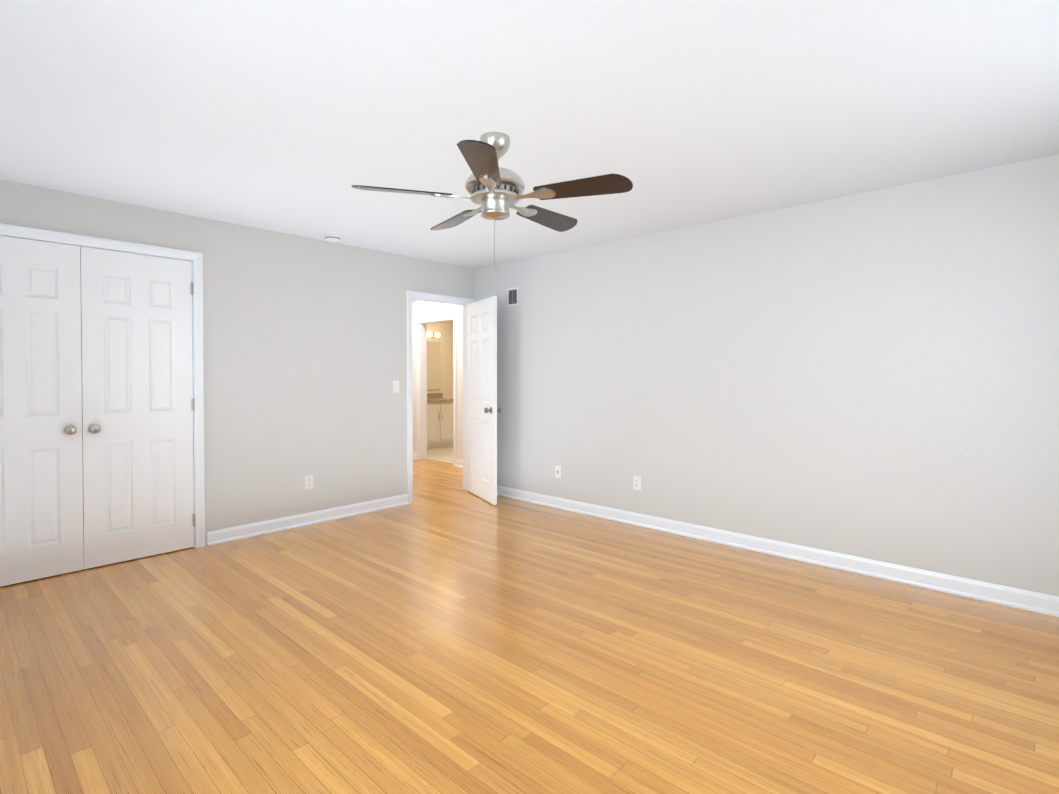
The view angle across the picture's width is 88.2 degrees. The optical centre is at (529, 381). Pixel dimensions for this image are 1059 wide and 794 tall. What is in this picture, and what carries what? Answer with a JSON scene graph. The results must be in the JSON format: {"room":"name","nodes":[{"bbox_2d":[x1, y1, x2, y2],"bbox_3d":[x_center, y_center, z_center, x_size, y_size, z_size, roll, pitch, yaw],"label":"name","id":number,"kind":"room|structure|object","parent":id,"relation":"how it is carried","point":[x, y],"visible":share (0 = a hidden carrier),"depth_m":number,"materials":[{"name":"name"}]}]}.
{"room":"empty bedroom","nodes":[
{"label":"empty bedroom","id":0,"kind":"room"},
{"bbox_2d":[0,180,473,545],"bbox_3d":[-1.815,-0.004,4.810,0.120,2.440,5.170,1,1,43],"label":"wall","id":1,"kind":"structure","parent":0,"point":[305,350],"depth_m":4.52,"materials":[{"name":"paint"}]},
{"bbox_2d":[0,236,83,586],"bbox_3d":[-3.111,0.178,3.296,0.105,2.100,0.644,1,1,43],"label":"closet door","id":2,"kind":"structure","parent":1,"relation":"in","point":[41,499],"depth_m":3.40,"materials":[{"name":"paint"}]},
{"bbox_2d":[0,223,204,547],"bbox_3d":[-2.941,0.144,3.579,0.138,2.177,1.407,1,1,43],"label":"trim","id":3,"kind":"structure","parent":1,"relation":"attached to","point":[196,258],"depth_m":4.01,"materials":[{"name":"paint"}]},
{"bbox_2d":[80,246,194,568],"bbox_3d":[-2.672,0.172,3.772,0.105,2.100,0.644,1,1,43],"label":"closet door","id":4,"kind":"structure","parent":1,"relation":"in","point":[137,397],"depth_m":3.76,"materials":[{"name":"paint"}]},
{"bbox_2d":[207,494,408,545],"bbox_3d":[-1.802,1.167,4.732,0.025,0.100,1.779,1,1,43],"label":"baseboard","id":5,"kind":"structure","parent":1,"relation":"attached to","point":[280,524],"depth_m":4.60,"materials":[{"name":"paint"}]},
{"bbox_2d":[305,475,312,488],"bbox_3d":[-1.879,0.858,4.656,0.008,0.115,0.070,1,1,43],"label":"electrical outlet","id":6,"kind":"object","parent":1,"relation":"attached to","point":[308,481],"visible":1,"depth_m":4.66,"materials":[{"name":"white plastic"}]},
{"bbox_2d":[393,381,398,392],"bbox_3d":[-1.289,0.050,5.285,0.010,0.115,0.070,1,1,43],"label":"light switch","id":7,"kind":"object","parent":1,"relation":"attached to","point":[395,386],"visible":1,"depth_m":5.28,"materials":[{"name":"white plastic"}]},
{"bbox_2d":[407,290,474,503],"bbox_3d":[-0.952,0.150,5.750,0.158,2.107,0.890,1,1,43],"label":"door frame","id":8,"kind":"structure","parent":1,"relation":"attached to","point":[435,298],"depth_m":5.46,"materials":[{"name":"paint"}]},
{"bbox_2d":[467,296,500,504],"bbox_3d":[-0.499,0.182,5.641,0.175,2.030,0.756,0,1,-26],"label":"entry door","id":9,"kind":"structure","parent":8,"relation":"attached to","point":[482,409],"depth_m":5.57,"materials":[{"name":"paint"}]},
{"bbox_2d":[412,353,412,396],"bbox_3d":[-2.589,-0.040,7.496,0.120,2.440,2.510,1,1,43],"label":"wall","id":10,"kind":"structure","parent":0,"point":[412,374],"depth_m":8.29,"materials":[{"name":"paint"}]},
{"bbox_2d":[412,300,462,459],"bbox_3d":[-1.323,-0.046,7.954,3.660,2.440,0.120,1,1,43],"label":"wall","id":11,"kind":"structure","parent":0,"point":[422,309],"depth_m":7.74,"materials":[{"name":"paint"}]},
{"bbox_2d":[417,315,456,465],"bbox_3d":[-1.312,0.121,7.938,0.910,2.107,0.142,1,1,43],"label":"door frame","id":12,"kind":"structure","parent":11,"relation":"attached to","point":[422,323],"depth_m":8.17,"materials":[{"name":"paint"}]},
{"bbox_2d":[455,459,462,467],"bbox_3d":[-0.569,1.134,7.175,1.234,0.100,0.025,1,1,43],"label":"baseboard","id":13,"kind":"structure","parent":11,"relation":"attached to","point":[459,463],"depth_m":7.54,"materials":[{"name":"paint"}]},
{"bbox_2d":[427,321,452,398],"bbox_3d":[-1.861,-0.073,9.980,0.120,2.440,2.130,1,1,43],"label":"wall","id":14,"kind":"structure","parent":0,"point":[445,331],"depth_m":10.20,"materials":[{"name":"paint"}]},
{"bbox_2d":[427,341,439,389],"bbox_3d":[-1.944,-0.291,9.788,0.015,0.880,0.840,1,1,43],"label":"bathroom mirror","id":15,"kind":"object","parent":14,"relation":"attached to","point":[433,365],"visible":0.36,"depth_m":9.98,"materials":[{"name":"white mirror"}]},
{"bbox_2d":[427,332,439,337],"bbox_3d":[-1.887,-0.840,9.729,0.170,0.097,0.720,1,1,43],"label":"sconce","id":16,"kind":"object","parent":14,"relation":"attached to","point":[434,335],"visible":0.44,"depth_m":9.86,"materials":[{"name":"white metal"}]},
{"bbox_2d":[0,446,1058,793],"bbox_3d":[-0.453,1.263,5.020,8.940,0.100,7.540,1,1,43],"label":"floor","id":17,"kind":"structure","parent":0,"point":[444,633],"depth_m":2.37,"materials":[{"name":"brown wood"}]},
{"bbox_2d":[427,393,452,448],"bbox_3d":[-1.734,0.672,9.608,0.580,0.960,0.950,1,1,43],"label":"bathroom vanity","id":18,"kind":"object","parent":17,"relation":"on","point":[439,421],"visible":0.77,"depth_m":9.45,"materials":[{"name":"paint"}]},
{"bbox_2d":[0,0,1058,268],"bbox_3d":[-0.453,-1.276,4.986,8.940,0.100,7.540,1,1,43],"label":"ceiling","id":19,"kind":"structure","parent":0,"point":[294,116],"depth_m":2.36,"materials":[{"name":"paint"}]},
{"bbox_2d":[324,234,340,241],"bbox_3d":[-1.654,-1.202,4.584,0.134,0.038,0.134,1,1,43],"label":"smoke detector","id":20,"kind":"object","parent":19,"relation":"attached to","point":[332,238],"visible":1,"depth_m":4.54,"materials":[{"name":"white plastic"}]},
{"bbox_2d":[352,132,632,275],"bbox_3d":[-0.154,-0.854,2.730,1.283,0.685,1.259,1,1,43],"label":"fan","id":21,"kind":"object","parent":19,"relation":"hanging from","point":[493,188],"visible":1,"depth_m":2.59,"materials":[{"name":"brown wood"}]},
{"bbox_2d":[474,154,1058,596],"bbox_3d":[1.329,0.002,4.325,5.160,2.440,0.120,1,1,43],"label":"wall","id":22,"kind":"structure","parent":0,"point":[874,374],"depth_m":3.65,"materials":[{"name":"paint"}]},
{"bbox_2d":[508,287,518,305],"bbox_3d":[-0.171,-0.870,5.607,0.150,0.180,0.013,1,1,43],"label":"air vent","id":23,"kind":"object","parent":22,"relation":"in","point":[513,296],"visible":1,"depth_m":5.60,"materials":[{"name":"white plastic"}]},
{"bbox_2d":[555,466,560,477],"bbox_3d":[0.272,0.866,5.225,0.070,0.115,0.008,1,1,43],"label":"electrical outlet","id":24,"kind":"object","parent":22,"relation":"attached to","point":[557,471],"visible":1,"depth_m":5.22,"materials":[{"name":"white plastic"}]},
{"bbox_2d":[633,476,640,490],"bbox_3d":[0.911,0.863,4.635,0.070,0.115,0.008,1,1,43],"label":"electrical outlet","id":25,"kind":"object","parent":22,"relation":"attached to","point":[636,483],"visible":1,"depth_m":4.63,"materials":[{"name":"white plastic"}]},
{"bbox_2d":[497,485,1058,616],"bbox_3d":[1.280,1.173,4.287,5.160,0.100,0.025,1,1,43],"label":"baseboard","id":26,"kind":"structure","parent":22,"relation":"attached to","point":[1011,597],"depth_m":3.65,"materials":[{"name":"paint"}]}
]}

